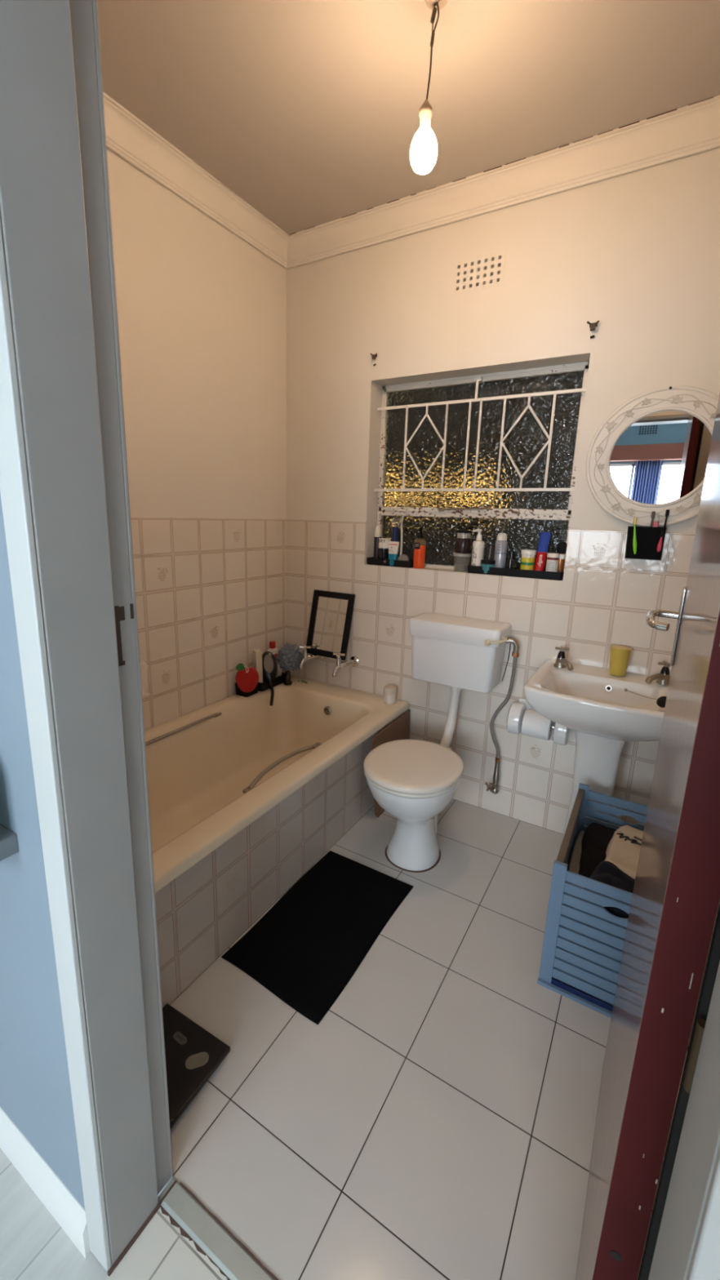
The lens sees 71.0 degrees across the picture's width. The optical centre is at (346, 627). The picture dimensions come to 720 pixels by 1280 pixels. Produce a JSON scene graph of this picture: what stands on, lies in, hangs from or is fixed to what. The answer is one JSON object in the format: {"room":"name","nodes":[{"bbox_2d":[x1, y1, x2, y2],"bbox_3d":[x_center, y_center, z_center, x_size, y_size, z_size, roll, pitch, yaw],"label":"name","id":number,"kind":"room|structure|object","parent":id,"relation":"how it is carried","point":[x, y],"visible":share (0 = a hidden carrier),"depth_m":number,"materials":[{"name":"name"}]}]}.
{"room":"bathroom","nodes":[
{"label":"bathroom","id":0,"kind":"room"},
{"bbox_2d":[0,491,84,1208],"bbox_3d":[-0.613,-0.168,0.859,5.600,2.690,0.146,9,15,30],"label":"wall","id":1,"kind":"structure","parent":0,"point":[36,1095],"depth_m":0.90,"materials":[{"name":"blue paint"}]},
{"bbox_2d":[0,823,18,861],"bbox_3d":[-0.857,0.327,0.935,0.640,0.034,0.151,9,15,30],"label":"wall shelf","id":2,"kind":"object","parent":1,"relation":"attached to","point":[8,838],"visible":1,"depth_m":0.83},
{"bbox_2d":[0,1106,91,1258],"bbox_3d":[-1.784,0.952,1.724,3.033,0.090,0.016,9,15,30],"label":"baseboard","id":3,"kind":"structure","parent":1,"relation":"attached to","point":[67,1211],"depth_m":1.02,"materials":[{"name":"white paint"}]},
{"bbox_2d":[107,1180,177,1276],"bbox_3d":[-0.401,1.186,1.001,0.004,0.009,0.157,9,15,30],"label":"trim","id":4,"kind":"structure","parent":1,"relation":"attached to","point":[152,1215],"depth_m":0.99,"materials":[{"name":"grey wood"}]},
{"bbox_2d":[158,1177,278,1279],"bbox_3d":[-0.046,1.229,0.856,0.787,0.008,0.053,9,15,30],"label":"trim","id":5,"kind":"structure","parent":1,"relation":"attached to","point":[211,1237],"depth_m":0.99,"materials":[{"name":"wood"}]},
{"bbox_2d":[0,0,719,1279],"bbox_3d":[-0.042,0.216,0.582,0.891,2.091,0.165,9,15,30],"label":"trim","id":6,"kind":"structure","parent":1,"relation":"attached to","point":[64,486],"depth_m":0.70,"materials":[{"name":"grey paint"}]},
{"bbox_2d":[575,391,719,1279],"bbox_3d":[0.482,0.216,0.776,0.102,2.010,0.764,9,15,30],"label":"door","id":7,"kind":"structure","parent":1,"relation":"in","point":[676,895],"depth_m":0.52,"materials":[{"name":"red wood"}]},
{"bbox_2d":[0,1147,226,1279],"bbox_3d":[-1.493,1.453,-0.190,5.600,0.054,3.300,9,15,30],"label":"floor","id":8,"kind":"structure","parent":0,"point":[33,1246],"depth_m":0.97,"materials":[{"name":"tile"}]},
{"bbox_2d":[106,148,286,730],"bbox_3d":[-0.822,-0.464,2.167,0.161,2.690,1.924,9,15,30],"label":"wall","id":9,"kind":"structure","parent":0,"point":[202,311],"depth_m":2.23,"materials":[{"name":"beige paint"}]},
{"bbox_2d":[140,659,150,697],"bbox_3d":[-0.864,0.222,2.067,0.054,0.161,0.146,9,15,30],"label":"soap holder","id":10,"kind":"object","parent":9,"relation":"attached to","point":[144,665],"visible":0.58,"depth_m":2.10,"materials":[{"name":"beige ceramic"}]},
{"bbox_2d":[102,91,288,269],"bbox_3d":[-0.735,-1.693,1.765,0.062,0.112,1.764,9,15,30],"label":"trim","id":11,"kind":"structure","parent":9,"relation":"attached to","point":[127,136],"depth_m":1.95,"materials":[{"name":"paint"}]},
{"bbox_2d":[97,0,719,234],"bbox_3d":[0.268,-1.658,1.241,2.630,0.100,1.924,9,15,30],"label":"ceiling","id":12,"kind":"structure","parent":0,"point":[307,111],"depth_m":1.54,"materials":[{"name":"white paint"}]},
{"bbox_2d":[409,0,447,174],"bbox_3d":[0.218,-1.433,1.338,0.085,0.384,0.074,9,15,30],"label":"ceiling light","id":13,"kind":"object","parent":12,"relation":"hanging from","point":[424,148],"visible":1,"depth_m":1.34,"materials":[{"name":"white glass"}]},
{"bbox_2d":[166,798,719,1279],"bbox_3d":[0.158,1.054,1.774,2.320,0.050,1.757,9,15,30],"label":"floor","id":14,"kind":"structure","parent":0,"point":[437,1121],"depth_m":1.24,"materials":[{"name":"tile"}]},
{"bbox_2d":[162,1003,230,1128],"bbox_3d":[-0.460,1.107,1.269,0.246,0.032,0.240,9,15,30],"label":"bathroom scale","id":15,"kind":"object","parent":14,"relation":"on","point":[193,1054],"visible":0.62,"depth_m":1.28,"materials":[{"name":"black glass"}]},
{"bbox_2d":[144,674,408,1007],"bbox_3d":[-0.481,0.671,2.091,0.799,0.525,1.758,9,15,30],"label":"bathtub","id":16,"kind":"object","parent":14,"relation":"on","point":[246,795],"depth_m":2.06,"materials":[{"name":"beige ceramic"}]},
{"bbox_2d":[235,662,259,692],"bbox_3d":[-0.508,0.254,2.577,0.118,0.157,0.067,0,13,-9],"label":"sponge","id":17,"kind":"object","parent":16,"relation":"on","point":[246,678],"visible":1,"depth_m":2.56,"materials":[{"name":"red fabric"}]},
{"bbox_2d":[257,672,284,691],"bbox_3d":[-0.431,0.292,2.756,0.096,0.051,0.208,9,15,30],"label":"caddy","id":18,"kind":"object","parent":16,"relation":"on","point":[264,686],"visible":0.33,"depth_m":2.73,"materials":[{"name":"black plastic"}]},
{"bbox_2d":[253,648,262,682],"bbox_3d":[-0.472,0.217,2.683,0.037,0.196,0.060,-5,14,-27],"label":"bottle","id":19,"kind":"object","parent":18,"relation":"in","point":[257,653],"visible":0.56,"depth_m":2.66,"materials":[{"name":"beige plastic"}]},
{"bbox_2d":[262,651,277,706],"bbox_3d":[-0.390,0.261,2.642,0.089,0.232,0.224,-4,14,-23],"label":"brush","id":20,"kind":"object","parent":18,"relation":"hanging from","point":[269,666],"visible":0.98,"depth_m":2.68,"materials":[{"name":"black plastic"}]},
{"bbox_2d":[266,640,278,662],"bbox_3d":[-0.412,0.186,2.803,0.044,0.224,0.066,9,15,30],"label":"bottle","id":21,"kind":"object","parent":18,"relation":"in","point":[273,649],"visible":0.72,"depth_m":2.77,"materials":[{"name":"white plastic"}]},
{"bbox_2d":[266,648,278,662],"bbox_3d":[-0.412,0.205,2.807,0.044,0.187,0.066,9,15,30],"label":"bottle","id":22,"kind":"object","parent":18,"relation":"in","point":[274,651],"depth_m":2.78,"materials":[{"name":"white plastic"}]},
{"bbox_2d":[275,662,282,677],"bbox_3d":[-0.377,0.250,2.804,0.026,0.102,0.034,9,15,30],"label":"soap bottle","id":23,"kind":"object","parent":18,"relation":"in","point":[279,673],"visible":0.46,"depth_m":2.79,"materials":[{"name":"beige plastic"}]},
{"bbox_2d":[144,674,408,893],"bbox_3d":[-0.481,0.659,2.089,0.799,0.378,1.758,9,15,30],"label":"tub","id":24,"kind":"object","parent":16,"relation":"in","point":[242,789],"depth_m":2.16,"materials":[{"name":"beige ceramic"}]},
{"bbox_2d":[283,671,292,685],"bbox_3d":[-0.325,0.278,2.779,0.048,0.075,0.048,9,15,30],"label":"bottle","id":25,"kind":"object","parent":16,"relation":"on","point":[287,682],"visible":1,"depth_m":2.77,"materials":[{"name":"plastic"}]},
{"bbox_2d":[275,642,302,671],"bbox_3d":[-0.318,0.164,2.800,0.158,0.162,0.156,9,15,30],"label":"sponge","id":26,"kind":"object","parent":16,"relation":"on","point":[289,657],"visible":0.99,"depth_m":2.75,"materials":[{"name":"blue"}]},
{"bbox_2d":[383,684,396,704],"bbox_3d":[0.218,0.340,2.546,0.063,0.083,0.063,9,15,30],"label":"jar","id":27,"kind":"object","parent":16,"relation":"on","point":[389,695],"visible":1,"depth_m":2.52,"materials":[{"name":"plastic"}]},
{"bbox_2d":[221,850,413,1025],"bbox_3d":[-0.076,1.018,1.763,0.389,0.011,0.641,9,15,30],"label":"bath mat","id":28,"kind":"object","parent":14,"relation":"on","point":[307,948],"visible":1,"depth_m":1.70,"materials":[{"name":"black fabric"}]},
{"bbox_2d":[370,709,410,817],"bbox_3d":[0.215,0.661,2.444,0.022,0.426,0.407,9,15,30],"label":"bathtub side panel","id":29,"kind":"object","parent":14,"relation":"on","point":[399,729],"visible":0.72,"depth_m":2.41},
{"bbox_2d":[363,739,463,872],"bbox_3d":[0.266,0.741,2.053,0.378,0.444,0.451,9,15,30],"label":"toilet","id":30,"kind":"object","parent":14,"relation":"on","point":[414,781],"visible":1,"depth_m":1.96,"materials":[{"name":"white ceramic"}]},
{"bbox_2d":[537,782,647,1017],"bbox_3d":[0.876,0.863,1.645,0.337,0.417,0.552,9,15,30],"label":"crate","id":31,"kind":"object","parent":14,"relation":"on","point":[582,950],"visible":0.57,"depth_m":1.48,"materials":[{"name":"blue paint"}]},
{"bbox_2d":[564,831,584,911],"bbox_3d":[0.775,0.781,1.664,0.077,0.049,0.408,9,15,30],"label":"towel","id":32,"kind":"object","parent":31,"relation":"in","point":[574,863],"visible":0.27,"depth_m":1.68,"materials":[{"name":"fabric"}]},
{"bbox_2d":[577,822,615,878],"bbox_3d":[0.853,0.765,1.668,0.161,0.071,0.371,9,15,30],"label":"garment","id":33,"kind":"object","parent":31,"relation":"in","point":[596,838],"visible":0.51,"depth_m":1.70,"materials":[{"name":"fabric"}]},
{"bbox_2d":[579,860,635,928],"bbox_3d":[0.830,0.798,1.482,0.238,0.111,0.192,12,16,38],"label":"garment","id":34,"kind":"object","parent":31,"relation":"in","point":[606,873],"visible":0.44,"depth_m":1.50,"materials":[{"name":"fabric"}]},
{"bbox_2d":[604,825,643,879],"bbox_3d":[0.944,0.746,1.639,0.203,0.070,0.353,9,15,30],"label":"shirt","id":35,"kind":"object","parent":31,"relation":"in","point":[623,850],"visible":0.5,"depth_m":1.64,"materials":[{"name":"beige fabric"}]},
{"bbox_2d":[523,659,668,844],"bbox_3d":[0.949,0.598,1.951,0.514,0.806,0.474,9,15,30],"label":"washbasin","id":36,"kind":"object","parent":14,"relation":"on","point":[605,711],"visible":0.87,"depth_m":1.91,"materials":[{"name":"beige ceramic"}]},
{"bbox_2d":[553,645,573,671],"bbox_3d":[0.889,0.129,2.042,0.054,0.081,0.130,-1,13,-10],"label":"tap","id":37,"kind":"object","parent":36,"relation":"on","point":[561,661],"visible":1,"depth_m":2.06,"materials":[{"name":"silver metal"}]},
{"bbox_2d":[608,644,631,675],"bbox_3d":[1.073,0.132,1.990,0.076,0.108,0.076,9,15,30],"label":"beaker","id":38,"kind":"object","parent":36,"relation":"on","point":[620,655],"visible":1,"depth_m":1.97,"materials":[{"name":"yellow plastic"}]},
{"bbox_2d":[644,660,671,684],"bbox_3d":[1.157,0.173,1.880,0.129,0.081,0.049,-3,13,-21],"label":"tap","id":39,"kind":"object","parent":36,"relation":"on","point":[663,677],"visible":0.97,"depth_m":1.88,"materials":[{"name":"silver metal"}]},
{"bbox_2d":[286,147,719,834],"bbox_3d":[0.695,-0.447,2.277,2.620,2.690,0.161,9,15,30],"label":"wall","id":40,"kind":"structure","parent":0,"point":[637,254],"depth_m":2.17,"materials":[{"name":"beige paint"}]},
{"bbox_2d":[298,644,324,669],"bbox_3d":[-0.197,0.153,2.780,0.165,0.129,0.057,-9,16,-39],"label":"tap","id":41,"kind":"object","parent":40,"relation":"attached to","point":[306,657],"visible":0.88,"depth_m":2.74,"materials":[{"name":"silver metal"}]},
{"bbox_2d":[306,589,355,660],"bbox_3d":[-0.093,-0.016,2.720,0.278,0.350,0.060,9,15,30],"label":"framed mirror","id":42,"kind":"object","parent":40,"relation":"attached to","point":[331,612],"visible":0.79,"depth_m":2.72,"materials":[{"name":"black plastic"}]},
{"bbox_2d":[311,596,347,653],"bbox_3d":[-0.092,-0.016,2.722,0.214,0.290,0.042,9,15,30],"label":"mirror glass","id":43,"kind":"object","parent":42,"relation":"attached to","point":[329,615],"depth_m":2.72,"materials":[{"name":"clear mirror"}]},
{"bbox_2d":[332,651,359,677],"bbox_3d":[-0.013,0.186,2.672,0.165,0.129,0.058,-9,16,-39],"label":"tap","id":44,"kind":"object","parent":40,"relation":"attached to","point":[354,660],"visible":1,"depth_m":2.64,"materials":[{"name":"silver metal"}]},
{"bbox_2d":[370,352,377,365],"bbox_3d":[0.127,-1.256,2.364,0.035,0.055,0.020,9,15,30],"label":"curtain bracket","id":45,"kind":"object","parent":40,"relation":"attached to","point":[374,356],"visible":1,"depth_m":2.36,"materials":[{"name":"metal"}]},
{"bbox_2d":[366,556,413,568],"bbox_3d":[0.229,-0.331,2.563,0.247,0.034,0.096,9,15,30],"label":"tray","id":46,"kind":"object","parent":40,"relation":"in","point":[371,561],"visible":0.6,"depth_m":2.52,"materials":[{"name":"black plastic"}]},
{"bbox_2d":[373,525,381,558],"bbox_3d":[0.158,-0.426,2.596,0.036,0.192,0.036,9,15,30],"label":"lotion bottle","id":47,"kind":"object","parent":46,"relation":"on","point":[378,531],"visible":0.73,"depth_m":2.58,"materials":[{"name":"plastic"}]},
{"bbox_2d":[377,537,390,559],"bbox_3d":[0.190,-0.388,2.564,0.060,0.132,0.060,9,15,30],"label":"can","id":48,"kind":"object","parent":46,"relation":"on","point":[383,553],"visible":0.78,"depth_m":2.54,"materials":[{"name":"black plastic"}]},
{"bbox_2d":[388,541,399,565],"bbox_3d":[0.231,-0.368,2.514,0.058,0.118,0.032,9,15,30],"label":"tube","id":49,"kind":"object","parent":46,"relation":"on","point":[393,545],"visible":0.98,"depth_m":2.50,"materials":[{"name":"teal plastic"}]},
{"bbox_2d":[391,517,399,542],"bbox_3d":[0.244,-0.439,2.571,0.044,0.232,0.044,9,15,30],"label":"tube","id":50,"kind":"object","parent":46,"relation":"on","point":[395,522],"visible":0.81,"depth_m":2.54,"materials":[{"name":"blue plastic"}]},
{"bbox_2d":[400,515,404,555],"bbox_3d":[0.276,-0.441,2.550,0.013,0.248,0.040,2,13,1],"label":"toothbrush","id":51,"kind":"object","parent":46,"relation":"on","point":[402,516],"visible":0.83,"depth_m":2.54,"materials":[{"name":"grey plastic"}]},
{"bbox_2d":[397,554,408,560],"bbox_3d":[0.282,-0.336,2.508,0.056,0.056,0.020,7,14,25],"label":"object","id":52,"kind":"object","parent":46,"relation":"on","point":[403,557],"visible":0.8,"depth_m":2.50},
{"bbox_2d":[413,527,426,568],"bbox_3d":[0.354,-0.388,2.454,0.057,0.197,0.058,9,15,30],"label":"spray bottle","id":53,"kind":"object","parent":40,"relation":"on","point":[420,544],"visible":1,"depth_m":2.44,"materials":[{"name":"orange plastic"}]},
{"bbox_2d":[408,612,511,747],"bbox_3d":[0.475,0.281,2.270,0.442,0.617,0.330,9,15,30],"label":"toilet cistern","id":54,"kind":"object","parent":40,"relation":"attached to","point":[457,652],"visible":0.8,"depth_m":2.21,"materials":[{"name":"white ceramic"}]},
{"bbox_2d":[484,637,519,794],"bbox_3d":[0.702,0.414,2.304,0.088,0.765,0.078,1,13,-4],"label":"supply hose","id":55,"kind":"object","parent":54,"relation":"attached to","point":[494,788],"visible":0.98,"depth_m":2.32,"materials":[{"name":"silver metal"}]},
{"bbox_2d":[453,552,471,572],"bbox_3d":[0.541,-0.308,2.378,0.086,0.084,0.086,9,15,30],"label":"storage jar","id":56,"kind":"object","parent":40,"relation":"in","point":[461,561],"visible":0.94,"depth_m":2.35,"materials":[{"name":"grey plastic"}]},
{"bbox_2d":[455,529,471,553],"bbox_3d":[0.545,-0.400,2.357,0.071,0.105,0.071,9,15,30],"label":"storage jar","id":57,"kind":"object","parent":56,"relation":"on","point":[463,542],"visible":1,"depth_m":2.33,"materials":[{"name":"glass"}]},
{"bbox_2d":[452,250,506,294],"bbox_3d":[0.550,-1.460,2.091,0.216,0.122,0.036,9,15,30],"label":"air vent","id":58,"kind":"object","parent":40,"relation":"in","point":[486,271],"visible":0.84,"depth_m":2.08,"materials":[{"name":"beige paint"}]},
{"bbox_2d":[377,361,589,570],"bbox_3d":[0.570,-0.704,2.353,0.951,0.872,0.057,9,15,30],"label":"window","id":59,"kind":"structure","parent":40,"relation":"in","point":[522,516],"depth_m":2.31,"materials":[{"name":"black glass"}]},
{"bbox_2d":[373,376,586,491],"bbox_3d":[0.560,-0.869,2.291,0.947,0.486,0.049,9,15,30],"label":"window grille","id":60,"kind":"object","parent":59,"relation":"attached to","point":[477,380],"visible":0.98,"depth_m":2.25,"materials":[{"name":"white metal"}]},
{"bbox_2d":[286,94,719,269],"bbox_3d":[0.672,-1.686,1.905,2.320,0.112,0.062,9,15,30],"label":"trim","id":61,"kind":"structure","parent":40,"relation":"attached to","point":[687,131],"depth_m":1.90,"materials":[{"name":"paint"}]},
{"bbox_2d":[467,564,564,580],"bbox_3d":[0.750,-0.248,2.254,0.410,0.034,0.096,9,15,30],"label":"tray","id":62,"kind":"object","parent":40,"relation":"in","point":[517,572],"visible":0.77,"depth_m":2.20,"materials":[{"name":"black plastic"}]},
{"bbox_2d":[471,528,484,566],"bbox_3d":[0.600,-0.351,2.308,0.053,0.193,0.052,-5,14,-28],"label":"pump bottle","id":63,"kind":"object","parent":62,"relation":"on","point":[477,551],"visible":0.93,"depth_m":2.29,"materials":[{"name":"white plastic"}]},
{"bbox_2d":[480,559,495,573],"bbox_3d":[0.640,-0.277,2.292,0.064,0.058,0.064,9,15,30],"label":"jar","id":64,"kind":"object","parent":62,"relation":"on","point":[486,564],"visible":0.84,"depth_m":2.27,"materials":[{"name":"teal plastic"}]},
{"bbox_2d":[487,546,494,559],"bbox_3d":[0.667,-0.322,2.322,0.044,0.135,0.018,9,15,30],"label":"bottle","id":65,"kind":"object","parent":62,"relation":"on","point":[491,553],"visible":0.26,"depth_m":2.32,"materials":[{"name":"grey plastic"}]},
{"bbox_2d":[493,533,507,568],"bbox_3d":[0.694,-0.335,2.279,0.053,0.180,0.053,9,15,30],"label":"can","id":66,"kind":"object","parent":62,"relation":"on","point":[501,543],"visible":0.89,"depth_m":2.26,"materials":[{"name":"grey metal"}]},
{"bbox_2d":[505,551,516,568],"bbox_3d":[0.732,-0.288,2.253,0.042,0.101,0.028,9,15,30],"label":"perfume bottle","id":67,"kind":"object","parent":62,"relation":"on","point":[510,563],"visible":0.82,"depth_m":2.24,"materials":[{"name":"black glass"}]},
{"bbox_2d":[520,549,536,570],"bbox_3d":[0.791,-0.291,2.207,0.062,0.094,0.062,9,15,30],"label":"tub","id":68,"kind":"object","parent":62,"relation":"on","point":[527,558],"visible":0.84,"depth_m":2.19,"materials":[{"name":"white plastic"}]},
{"bbox_2d":[520,549,536,557],"bbox_3d":[0.791,-0.291,2.207,0.062,0.094,0.062,9,15,30],"label":"lid","id":69,"kind":"object","parent":68,"relation":"in","point":[525,553],"depth_m":2.18,"materials":[{"name":"white plastic"}]},
{"bbox_2d":[533,532,551,571],"bbox_3d":[0.843,-0.315,2.183,0.048,0.190,0.049,9,15,30],"label":"toothpaste tube","id":70,"kind":"object","parent":62,"relation":"on","point":[544,537],"visible":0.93,"depth_m":2.18,"materials":[{"name":"blue plastic"}]},
{"bbox_2d":[545,553,559,572],"bbox_3d":[0.874,-0.262,2.148,0.049,0.104,0.049,9,15,30],"label":"pill bottle","id":71,"kind":"object","parent":62,"relation":"on","point":[552,564],"visible":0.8,"depth_m":2.13,"materials":[{"name":"white plastic"}]},
{"bbox_2d":[557,553,565,572],"bbox_3d":[0.912,-0.263,2.161,0.038,0.102,0.038,9,15,30],"label":"bottle","id":72,"kind":"object","parent":62,"relation":"on","point":[562,557],"visible":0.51,"depth_m":2.14,"materials":[{"name":"orange metal"}]},
{"bbox_2d":[555,542,567,554],"bbox_3d":[0.927,-0.294,2.186,0.048,0.153,0.026,9,15,30],"label":"tool","id":73,"kind":"object","parent":62,"relation":"on","point":[561,548],"visible":0.41,"depth_m":2.17,"materials":[{"name":"black plastic"}]},
{"bbox_2d":[506,697,570,745],"bbox_3d":[0.833,0.412,2.187,0.242,0.146,0.140,9,15,30],"label":"toilet roll holder","id":74,"kind":"object","parent":40,"relation":"attached to","point":[561,734],"visible":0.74,"depth_m":2.18,"materials":[{"name":"white ceramic"}]},
{"bbox_2d":[521,709,553,740],"bbox_3d":[0.825,0.421,2.183,0.110,0.112,0.112,9,15,30],"label":"toilet roll","id":75,"kind":"object","parent":74,"relation":"hanging from","point":[534,724],"visible":0.93,"depth_m":2.14,"materials":[{"name":"paper"}]},
{"bbox_2d":[586,320,599,338],"bbox_3d":[0.921,-1.119,1.895,0.044,0.060,0.020,9,15,30],"label":"curtain bracket","id":76,"kind":"object","parent":40,"relation":"attached to","point":[592,326],"visible":1,"depth_m":1.89,"materials":[{"name":"metal"}]},
{"bbox_2d":[624,524,666,560],"bbox_3d":[1.127,-0.325,1.910,0.124,0.137,0.044,9,15,30],"label":"toothbrush holder","id":77,"kind":"object","parent":40,"relation":"attached to","point":[648,538],"visible":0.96,"depth_m":1.89,"materials":[{"name":"black plastic"}]},
{"bbox_2d":[632,517,636,554],"bbox_3d":[1.085,-0.344,1.900,0.025,0.134,0.014,9,15,30],"label":"toothbrush","id":78,"kind":"object","parent":77,"relation":"in","point":[634,522],"visible":1,"depth_m":1.90,"materials":[{"name":"green plastic"}]},
{"bbox_2d":[649,511,655,526],"bbox_3d":[1.135,-0.350,1.893,0.015,0.167,0.014,9,15,30],"label":"toothbrush","id":79,"kind":"object","parent":77,"relation":"in","point":[653,513],"visible":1,"depth_m":1.88,"materials":[{"name":"white plastic"}]},
{"bbox_2d":[652,521,658,527],"bbox_3d":[1.149,-0.331,1.892,0.018,0.130,0.010,9,15,30],"label":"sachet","id":80,"kind":"object","parent":77,"relation":"in","point":[655,524],"visible":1,"depth_m":1.88,"materials":[{"name":"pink plastic"}]},
{"bbox_2d":[657,529,664,551],"bbox_3d":[1.156,-0.319,1.861,0.014,0.079,0.014,9,15,30],"label":"toothbrush","id":81,"kind":"object","parent":77,"relation":"in","point":[659,546],"visible":1,"depth_m":1.86,"materials":[{"name":"pink plastic"}]},
{"bbox_2d":[663,509,669,527],"bbox_3d":[1.172,-0.348,1.870,0.017,0.174,0.014,9,15,30],"label":"toothbrush","id":82,"kind":"object","parent":77,"relation":"in","point":[667,512],"visible":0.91,"depth_m":1.85,"materials":[{"name":"black plastic"}]},
{"bbox_2d":[585,385,718,526],"bbox_3d":[1.147,-0.620,1.850,0.494,0.494,0.021,9,15,30],"label":"wall mirror","id":83,"kind":"object","parent":40,"relation":"attached to","point":[650,454],"visible":0.91,"depth_m":1.86,"materials":[{"name":"white paint"}]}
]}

